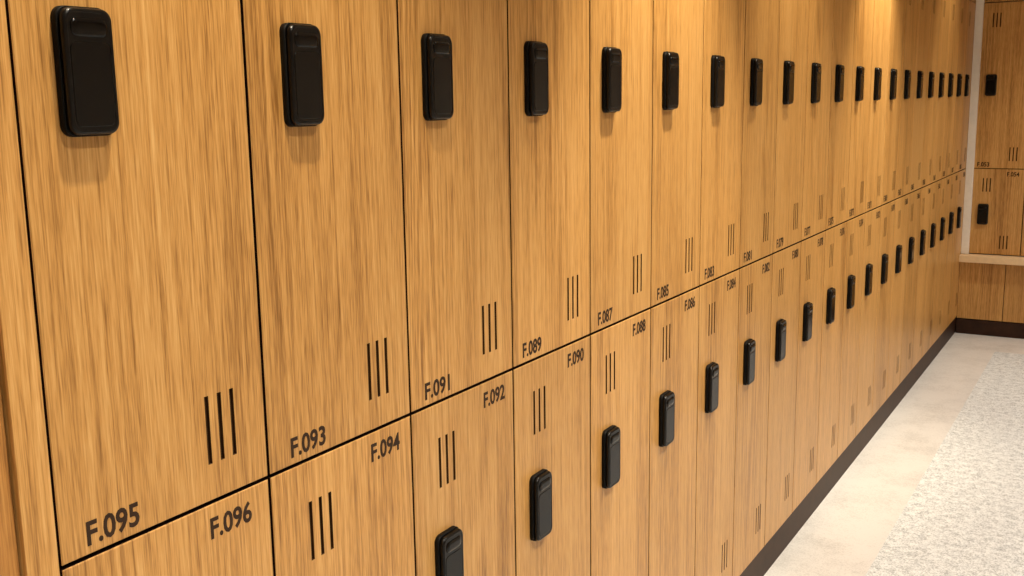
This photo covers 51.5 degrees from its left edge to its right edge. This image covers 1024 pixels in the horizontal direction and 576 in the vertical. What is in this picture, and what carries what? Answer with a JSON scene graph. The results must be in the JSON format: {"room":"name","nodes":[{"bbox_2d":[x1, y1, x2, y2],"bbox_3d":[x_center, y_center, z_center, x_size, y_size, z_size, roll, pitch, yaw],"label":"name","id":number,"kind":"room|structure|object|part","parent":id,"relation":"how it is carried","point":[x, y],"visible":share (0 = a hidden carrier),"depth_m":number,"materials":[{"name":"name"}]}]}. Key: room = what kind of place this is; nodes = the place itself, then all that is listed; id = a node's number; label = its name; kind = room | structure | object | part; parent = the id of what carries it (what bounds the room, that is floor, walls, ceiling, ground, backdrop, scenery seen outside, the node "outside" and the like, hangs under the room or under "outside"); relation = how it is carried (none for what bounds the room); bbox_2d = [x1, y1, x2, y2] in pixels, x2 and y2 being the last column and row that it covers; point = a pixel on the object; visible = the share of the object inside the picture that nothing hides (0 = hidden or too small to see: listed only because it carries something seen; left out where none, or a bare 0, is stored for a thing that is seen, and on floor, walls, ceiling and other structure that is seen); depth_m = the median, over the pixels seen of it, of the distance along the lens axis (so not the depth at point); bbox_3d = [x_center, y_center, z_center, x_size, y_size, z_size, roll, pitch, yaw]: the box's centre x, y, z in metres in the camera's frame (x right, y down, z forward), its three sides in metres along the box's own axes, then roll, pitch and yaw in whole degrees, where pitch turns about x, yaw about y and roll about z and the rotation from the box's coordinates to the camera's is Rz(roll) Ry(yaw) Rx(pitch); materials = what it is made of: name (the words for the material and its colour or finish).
{"room":"changing room","nodes":[
{"label":"changing room","id":0,"kind":"room"},
{"bbox_2d":[764,333,1023,575],"bbox_3d":[1.675,1.113,3.151,3.100,0.100,9.881,5,12,30],"label":"floor","id":1,"kind":"structure","parent":0,"point":[847,531],"depth_m":4.62,"materials":[{"name":"beige tile"}]},
{"bbox_2d":[0,388,19,575],"bbox_3d":[-1.258,0.149,0.278,0.416,2.900,2.149,5,12,30],"label":"panel","id":2,"kind":"object","parent":1,"relation":"on","point":[9,564],"visible":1,"depth_m":1.12,"materials":[{"name":"brown wood"}]},
{"bbox_2d":[0,0,59,575],"bbox_3d":[-0.698,-0.026,1.206,0.424,2.900,0.039,5,12,30],"label":"filler panel","id":3,"kind":"object","parent":1,"relation":"on","point":[20,376],"visible":1,"depth_m":1.11,"materials":[{"name":"brown wood"}]},
{"bbox_2d":[59,478,272,575],"bbox_3d":[-0.583,0.766,1.509,0.440,1.005,0.331,5,12,30],"label":"locker","id":4,"kind":"object","parent":1,"relation":"on","point":[229,534],"visible":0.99,"depth_m":1.36,"materials":[{"name":"brown wood"}]},
{"bbox_2d":[5,0,266,565],"bbox_3d":[-0.598,-0.255,1.326,0.440,1.068,0.331,5,12,30],"label":"locker","id":5,"kind":"object","parent":4,"relation":"on","point":[131,117],"visible":0.99,"depth_m":1.24,"materials":[{"name":"brown wood"}]},
{"bbox_2d":[263,415,414,575],"bbox_3d":[-0.415,0.713,1.790,0.440,1.005,0.331,5,12,30],"label":"locker","id":6,"kind":"object","parent":1,"relation":"on","point":[345,508],"visible":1,"depth_m":1.62,"materials":[{"name":"brown wood"}]},
{"bbox_2d":[240,0,409,473],"bbox_3d":[-0.430,-0.308,1.607,0.440,1.068,0.331,5,12,30],"label":"locker","id":7,"kind":"object","parent":6,"relation":"on","point":[321,78],"visible":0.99,"depth_m":1.52,"materials":[{"name":"brown wood"}]},
{"bbox_2d":[406,370,514,575],"bbox_3d":[-0.246,0.660,2.071,0.440,1.005,0.331,5,12,30],"label":"locker","id":8,"kind":"object","parent":1,"relation":"on","point":[462,454],"visible":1,"depth_m":1.90,"materials":[{"name":"brown wood"}]},
{"bbox_2d":[396,0,511,411],"bbox_3d":[-0.262,-0.361,1.888,0.440,1.068,0.331,5,12,30],"label":"locker","id":9,"kind":"object","parent":8,"relation":"on","point":[453,58],"visible":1,"depth_m":1.80,"materials":[{"name":"brown wood"}]},
{"bbox_2d":[508,336,589,575],"bbox_3d":[-0.078,0.607,2.352,0.440,1.005,0.331,5,12,30],"label":"locker","id":10,"kind":"object","parent":1,"relation":"on","point":[551,390],"visible":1,"depth_m":2.20,"materials":[{"name":"brown wood"}]},
{"bbox_2d":[507,0,589,366],"bbox_3d":[-0.094,-0.414,2.169,0.440,1.068,0.331,5,12,30],"label":"locker","id":11,"kind":"object","parent":10,"relation":"on","point":[548,40],"visible":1,"depth_m":2.08,"materials":[{"name":"brown wood"}]},
{"bbox_2d":[585,309,649,575],"bbox_3d":[0.090,0.554,2.633,0.440,1.005,0.331,5,12,30],"label":"locker","id":12,"kind":"object","parent":1,"relation":"on","point":[620,350],"visible":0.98,"depth_m":2.49,"materials":[{"name":"brown wood"}]},
{"bbox_2d":[589,0,652,332],"bbox_3d":[0.074,-0.467,2.450,0.440,1.068,0.331,5,12,30],"label":"locker","id":13,"kind":"object","parent":12,"relation":"on","point":[620,31],"visible":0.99,"depth_m":2.36,"materials":[{"name":"brown wood"}]},
{"bbox_2d":[647,287,698,575],"bbox_3d":[0.258,0.501,2.914,0.440,1.005,0.331,5,12,30],"label":"locker","id":14,"kind":"object","parent":1,"relation":"on","point":[674,321],"visible":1,"depth_m":2.78,"materials":[{"name":"brown wood"}]},
{"bbox_2d":[650,0,703,306],"bbox_3d":[0.242,-0.519,2.731,0.440,1.068,0.331,5,12,30],"label":"locker","id":15,"kind":"object","parent":14,"relation":"on","point":[677,63],"visible":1,"depth_m":2.65,"materials":[{"name":"brown wood"}]},
{"bbox_2d":[694,269,738,575],"bbox_3d":[0.426,0.449,3.195,0.440,1.005,0.331,5,12,30],"label":"locker","id":16,"kind":"object","parent":1,"relation":"on","point":[718,297],"visible":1,"depth_m":3.08,"materials":[{"name":"brown wood"}]},
{"bbox_2d":[699,0,744,284],"bbox_3d":[0.411,-0.573,3.011,0.440,1.068,0.331,5,12,30],"label":"locker","id":17,"kind":"object","parent":16,"relation":"on","point":[724,20],"visible":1,"depth_m":2.92,"materials":[{"name":"brown wood"}]},
{"bbox_2d":[732,255,772,575],"bbox_3d":[0.594,0.396,3.476,0.440,1.005,0.331,5,12,30],"label":"locker","id":18,"kind":"object","parent":1,"relation":"on","point":[755,278],"visible":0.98,"depth_m":3.36,"materials":[{"name":"brown wood"}]},
{"bbox_2d":[739,0,779,267],"bbox_3d":[0.579,-0.625,3.292,0.440,1.068,0.331,5,12,30],"label":"locker","id":19,"kind":"object","parent":18,"relation":"on","point":[761,43],"visible":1,"depth_m":3.20,"materials":[{"name":"brown wood"}]},
{"bbox_2d":[764,242,800,545],"bbox_3d":[0.762,0.343,3.756,0.440,1.005,0.331,5,12,30],"label":"locker","id":20,"kind":"object","parent":1,"relation":"on","point":[785,261],"visible":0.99,"depth_m":3.64,"materials":[{"name":"brown wood"}]},
{"bbox_2d":[773,0,808,252],"bbox_3d":[0.747,-0.678,3.573,0.440,1.068,0.331,5,12,30],"label":"locker","id":21,"kind":"object","parent":20,"relation":"on","point":[794,14],"visible":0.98,"depth_m":3.48,"materials":[{"name":"brown wood"}]},
{"bbox_2d":[792,231,824,511],"bbox_3d":[0.930,0.290,4.037,0.440,1.005,0.331,5,12,30],"label":"locker","id":22,"kind":"object","parent":1,"relation":"on","point":[812,247],"visible":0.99,"depth_m":3.92,"materials":[{"name":"brown wood"}]},
{"bbox_2d":[801,0,833,239],"bbox_3d":[0.915,-0.731,3.854,0.440,1.068,0.331,5,12,30],"label":"locker","id":23,"kind":"object","parent":22,"relation":"on","point":[821,12],"visible":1,"depth_m":3.76,"materials":[{"name":"brown wood"}]},
{"bbox_2d":[816,222,846,483],"bbox_3d":[1.099,0.237,4.318,0.440,1.005,0.331,5,12,30],"label":"locker","id":24,"kind":"object","parent":1,"relation":"on","point":[835,236],"visible":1,"depth_m":4.21,"materials":[{"name":"brown wood"}]},
{"bbox_2d":[825,0,855,229],"bbox_3d":[1.083,-0.784,4.135,0.440,1.068,0.331,5,12,30],"label":"locker","id":25,"kind":"object","parent":24,"relation":"on","point":[844,10],"visible":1,"depth_m":4.04,"materials":[{"name":"brown wood"}]},
{"bbox_2d":[740,316,956,575],"bbox_3d":[1.261,0.800,4.339,0.046,0.110,6.988,5,12,30],"label":"baseboard","id":26,"kind":"structure","parent":1,"relation":"on","point":[780,540],"depth_m":4.48,"materials":[{"name":"brown wood"}]},
{"bbox_2d":[837,213,864,458],"bbox_3d":[1.267,0.184,4.599,0.440,1.005,0.331,5,12,30],"label":"locker","id":27,"kind":"object","parent":1,"relation":"on","point":[855,226],"visible":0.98,"depth_m":4.49,"materials":[{"name":"brown wood"}]},
{"bbox_2d":[847,0,874,219],"bbox_3d":[1.251,-0.837,4.416,0.440,1.068,0.331,5,12,30],"label":"locker","id":28,"kind":"object","parent":27,"relation":"on","point":[864,9],"visible":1,"depth_m":4.32,"materials":[{"name":"brown wood"}]},
{"bbox_2d":[855,206,880,436],"bbox_3d":[1.435,0.131,4.880,0.440,1.005,0.331,5,12,30],"label":"locker","id":29,"kind":"object","parent":1,"relation":"on","point":[873,216],"visible":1,"depth_m":4.77,"materials":[{"name":"brown wood"}]},
{"bbox_2d":[865,0,890,211],"bbox_3d":[1.419,-0.890,4.697,0.440,1.068,0.331,5,12,30],"label":"locker","id":30,"kind":"object","parent":29,"relation":"on","point":[882,8],"visible":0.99,"depth_m":4.60,"materials":[{"name":"brown wood"}]},
{"bbox_2d":[872,200,895,416],"bbox_3d":[1.603,0.078,5.161,0.440,1.005,0.331,5,12,30],"label":"locker","id":31,"kind":"object","parent":1,"relation":"on","point":[888,210],"visible":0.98,"depth_m":5.05,"materials":[{"name":"brown wood"}]},
{"bbox_2d":[882,0,905,204],"bbox_3d":[1.587,-0.943,4.978,0.440,1.068,0.331,5,12,30],"label":"locker","id":32,"kind":"object","parent":31,"relation":"on","point":[897,17],"visible":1,"depth_m":4.88,"materials":[{"name":"brown wood"}]},
{"bbox_2d":[886,194,908,399],"bbox_3d":[1.771,0.025,5.442,0.440,1.005,0.331,5,12,30],"label":"locker","id":33,"kind":"object","parent":1,"relation":"on","point":[902,203],"visible":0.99,"depth_m":5.33,"materials":[{"name":"brown wood"}]},
{"bbox_2d":[896,0,918,197],"bbox_3d":[1.756,-0.996,5.258,0.440,1.068,0.331,5,12,30],"label":"locker","id":34,"kind":"object","parent":33,"relation":"on","point":[912,6],"visible":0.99,"depth_m":5.15,"materials":[{"name":"brown wood"}]},
{"bbox_2d":[899,189,920,383],"bbox_3d":[1.939,-0.028,5.723,0.440,1.005,0.331,5,12,30],"label":"locker","id":35,"kind":"object","parent":1,"relation":"on","point":[914,196],"visible":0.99,"depth_m":5.61,"materials":[{"name":"brown wood"}]},
{"bbox_2d":[909,0,930,192],"bbox_3d":[1.924,-1.049,5.539,0.440,1.068,0.331,5,12,30],"label":"locker","id":36,"kind":"object","parent":35,"relation":"on","point":[924,5],"visible":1,"depth_m":5.43,"materials":[{"name":"brown wood"}]},
{"bbox_2d":[911,184,931,369],"bbox_3d":[2.107,-0.081,6.003,0.440,1.005,0.331,5,12,30],"label":"locker","id":37,"kind":"object","parent":1,"relation":"on","point":[925,200],"visible":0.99,"depth_m":5.89,"materials":[{"name":"brown wood"}]},
{"bbox_2d":[921,0,941,186],"bbox_3d":[2.092,-1.102,5.820,0.440,1.068,0.331,5,12,30],"label":"locker","id":38,"kind":"object","parent":37,"relation":"on","point":[935,12],"visible":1,"depth_m":5.71,"materials":[{"name":"brown wood"}]},
{"bbox_2d":[922,180,940,356],"bbox_3d":[2.275,-0.134,6.284,0.440,1.005,0.331,5,12,30],"label":"locker","id":39,"kind":"object","parent":1,"relation":"on","point":[936,186],"visible":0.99,"depth_m":6.17,"materials":[{"name":"brown wood"}]},
{"bbox_2d":[932,0,950,182],"bbox_3d":[2.260,-1.155,6.101,0.440,1.068,0.331,5,12,30],"label":"locker","id":40,"kind":"object","parent":39,"relation":"on","point":[946,4],"visible":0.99,"depth_m":5.99,"materials":[{"name":"brown wood"}]},
{"bbox_2d":[932,176,949,344],"bbox_3d":[2.443,-0.186,6.565,0.440,1.005,0.331,5,12,30],"label":"locker","id":41,"kind":"object","parent":1,"relation":"on","point":[945,182],"visible":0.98,"depth_m":6.45,"materials":[{"name":"brown wood"}]},
{"bbox_2d":[941,0,959,178],"bbox_3d":[2.428,-1.208,6.382,0.440,1.068,0.331,5,12,30],"label":"locker","id":42,"kind":"object","parent":41,"relation":"on","point":[955,4],"visible":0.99,"depth_m":6.27,"materials":[{"name":"brown wood"}]},
{"bbox_2d":[865,352,1023,575],"bbox_3d":[1.663,1.161,2.588,1.850,0.004,8.600,5,12,30],"label":"carpet","id":43,"kind":"object","parent":1,"relation":"on","point":[964,516],"visible":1,"depth_m":4.28,"materials":[{"name":"beige carpet"}]},
{"bbox_2d":[941,172,957,333],"bbox_3d":[2.611,-0.239,6.846,0.440,1.005,0.331,5,12,30],"label":"locker","id":44,"kind":"object","parent":1,"relation":"on","point":[953,177],"visible":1,"depth_m":6.73,"materials":[{"name":"brown wood"}]},
{"bbox_2d":[950,0,968,174],"bbox_3d":[2.596,-1.260,6.663,0.440,1.068,0.331,5,12,30],"label":"locker","id":45,"kind":"object","parent":44,"relation":"on","point":[963,16],"visible":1,"depth_m":6.54,"materials":[{"name":"brown wood"}]},
{"bbox_2d":[949,169,965,324],"bbox_3d":[2.780,-0.292,7.127,0.440,1.005,0.331,5,12,30],"label":"locker","id":46,"kind":"object","parent":1,"relation":"on","point":[961,174],"visible":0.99,"depth_m":7.01,"materials":[{"name":"brown wood"}]},
{"bbox_2d":[958,0,975,170],"bbox_3d":[2.764,-1.313,6.944,0.440,1.068,0.331,5,12,30],"label":"locker","id":47,"kind":"object","parent":46,"relation":"on","point":[971,5],"visible":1,"depth_m":6.82,"materials":[{"name":"brown wood"}]},
{"bbox_2d":[955,318,1023,338],"bbox_3d":[4.074,0.347,6.658,2.400,0.100,0.038,5,12,30],"label":"baseboard","id":48,"kind":"structure","parent":1,"relation":"on","point":[963,325],"depth_m":7.13,"materials":[{"name":"brown wood"}]},
{"bbox_2d":[957,262,1023,322],"bbox_3d":[4.151,0.077,6.748,2.399,0.393,0.345,5,12,30],"label":"base panel","id":49,"kind":"object","parent":48,"relation":"on","point":[992,292],"visible":0.99,"depth_m":7.10,"materials":[{"name":"brown wood"}]},
{"bbox_2d":[959,254,1023,265],"bbox_3d":[4.057,-0.113,6.558,2.400,0.046,0.099,5,12,30],"label":"ledge","id":50,"kind":"object","parent":49,"relation":"on","point":[971,258],"visible":1,"depth_m":7.03,"materials":[{"name":"beige wood"}]},
{"bbox_2d":[961,0,983,253],"bbox_3d":[3.043,-1.392,6.963,0.047,2.355,0.034,5,12,30],"label":"trim","id":51,"kind":"structure","parent":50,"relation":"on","point":[979,12],"depth_m":7.01,"materials":[{"name":"white paint"}]},
{"bbox_2d":[969,168,1023,255],"bbox_3d":[3.314,-0.537,7.219,0.331,0.572,0.440,5,12,30],"label":"locker","id":52,"kind":"object","parent":50,"relation":"on","point":[997,210],"visible":1,"depth_m":7.04,"materials":[{"name":"brown wood"}]},
{"bbox_2d":[974,1,1023,168],"bbox_3d":[3.302,-1.345,7.074,0.331,1.068,0.440,5,12,30],"label":"locker","id":53,"kind":"object","parent":52,"relation":"on","point":[1000,115],"visible":1,"depth_m":6.91,"materials":[{"name":"brown wood"}]},
{"bbox_2d":[984,0,1023,2],"bbox_3d":[4.175,-2.146,6.412,2.364,0.710,0.420,5,12,30],"label":"header panel","id":54,"kind":"object","parent":53,"relation":"on","point":[985,1],"visible":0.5,"depth_m":6.85,"materials":[{"name":"brown wood"}]},
{"bbox_2d":[1020,212,1023,255],"bbox_3d":[3.600,-0.511,7.053,0.331,0.572,0.440,5,12,30],"label":"locker","id":55,"kind":"object","parent":50,"relation":"on","point":[1022,240],"visible":1,"depth_m":7.00,"materials":[{"name":"brown wood"}]},
{"bbox_3d":[3.421,0.043,6.985,0.326,0.390,0.018,5,12,30],"label":"panel","id":56,"kind":"part","parent":49,"relation":"part of","materials":[{"name":"brown wood"}]}
]}

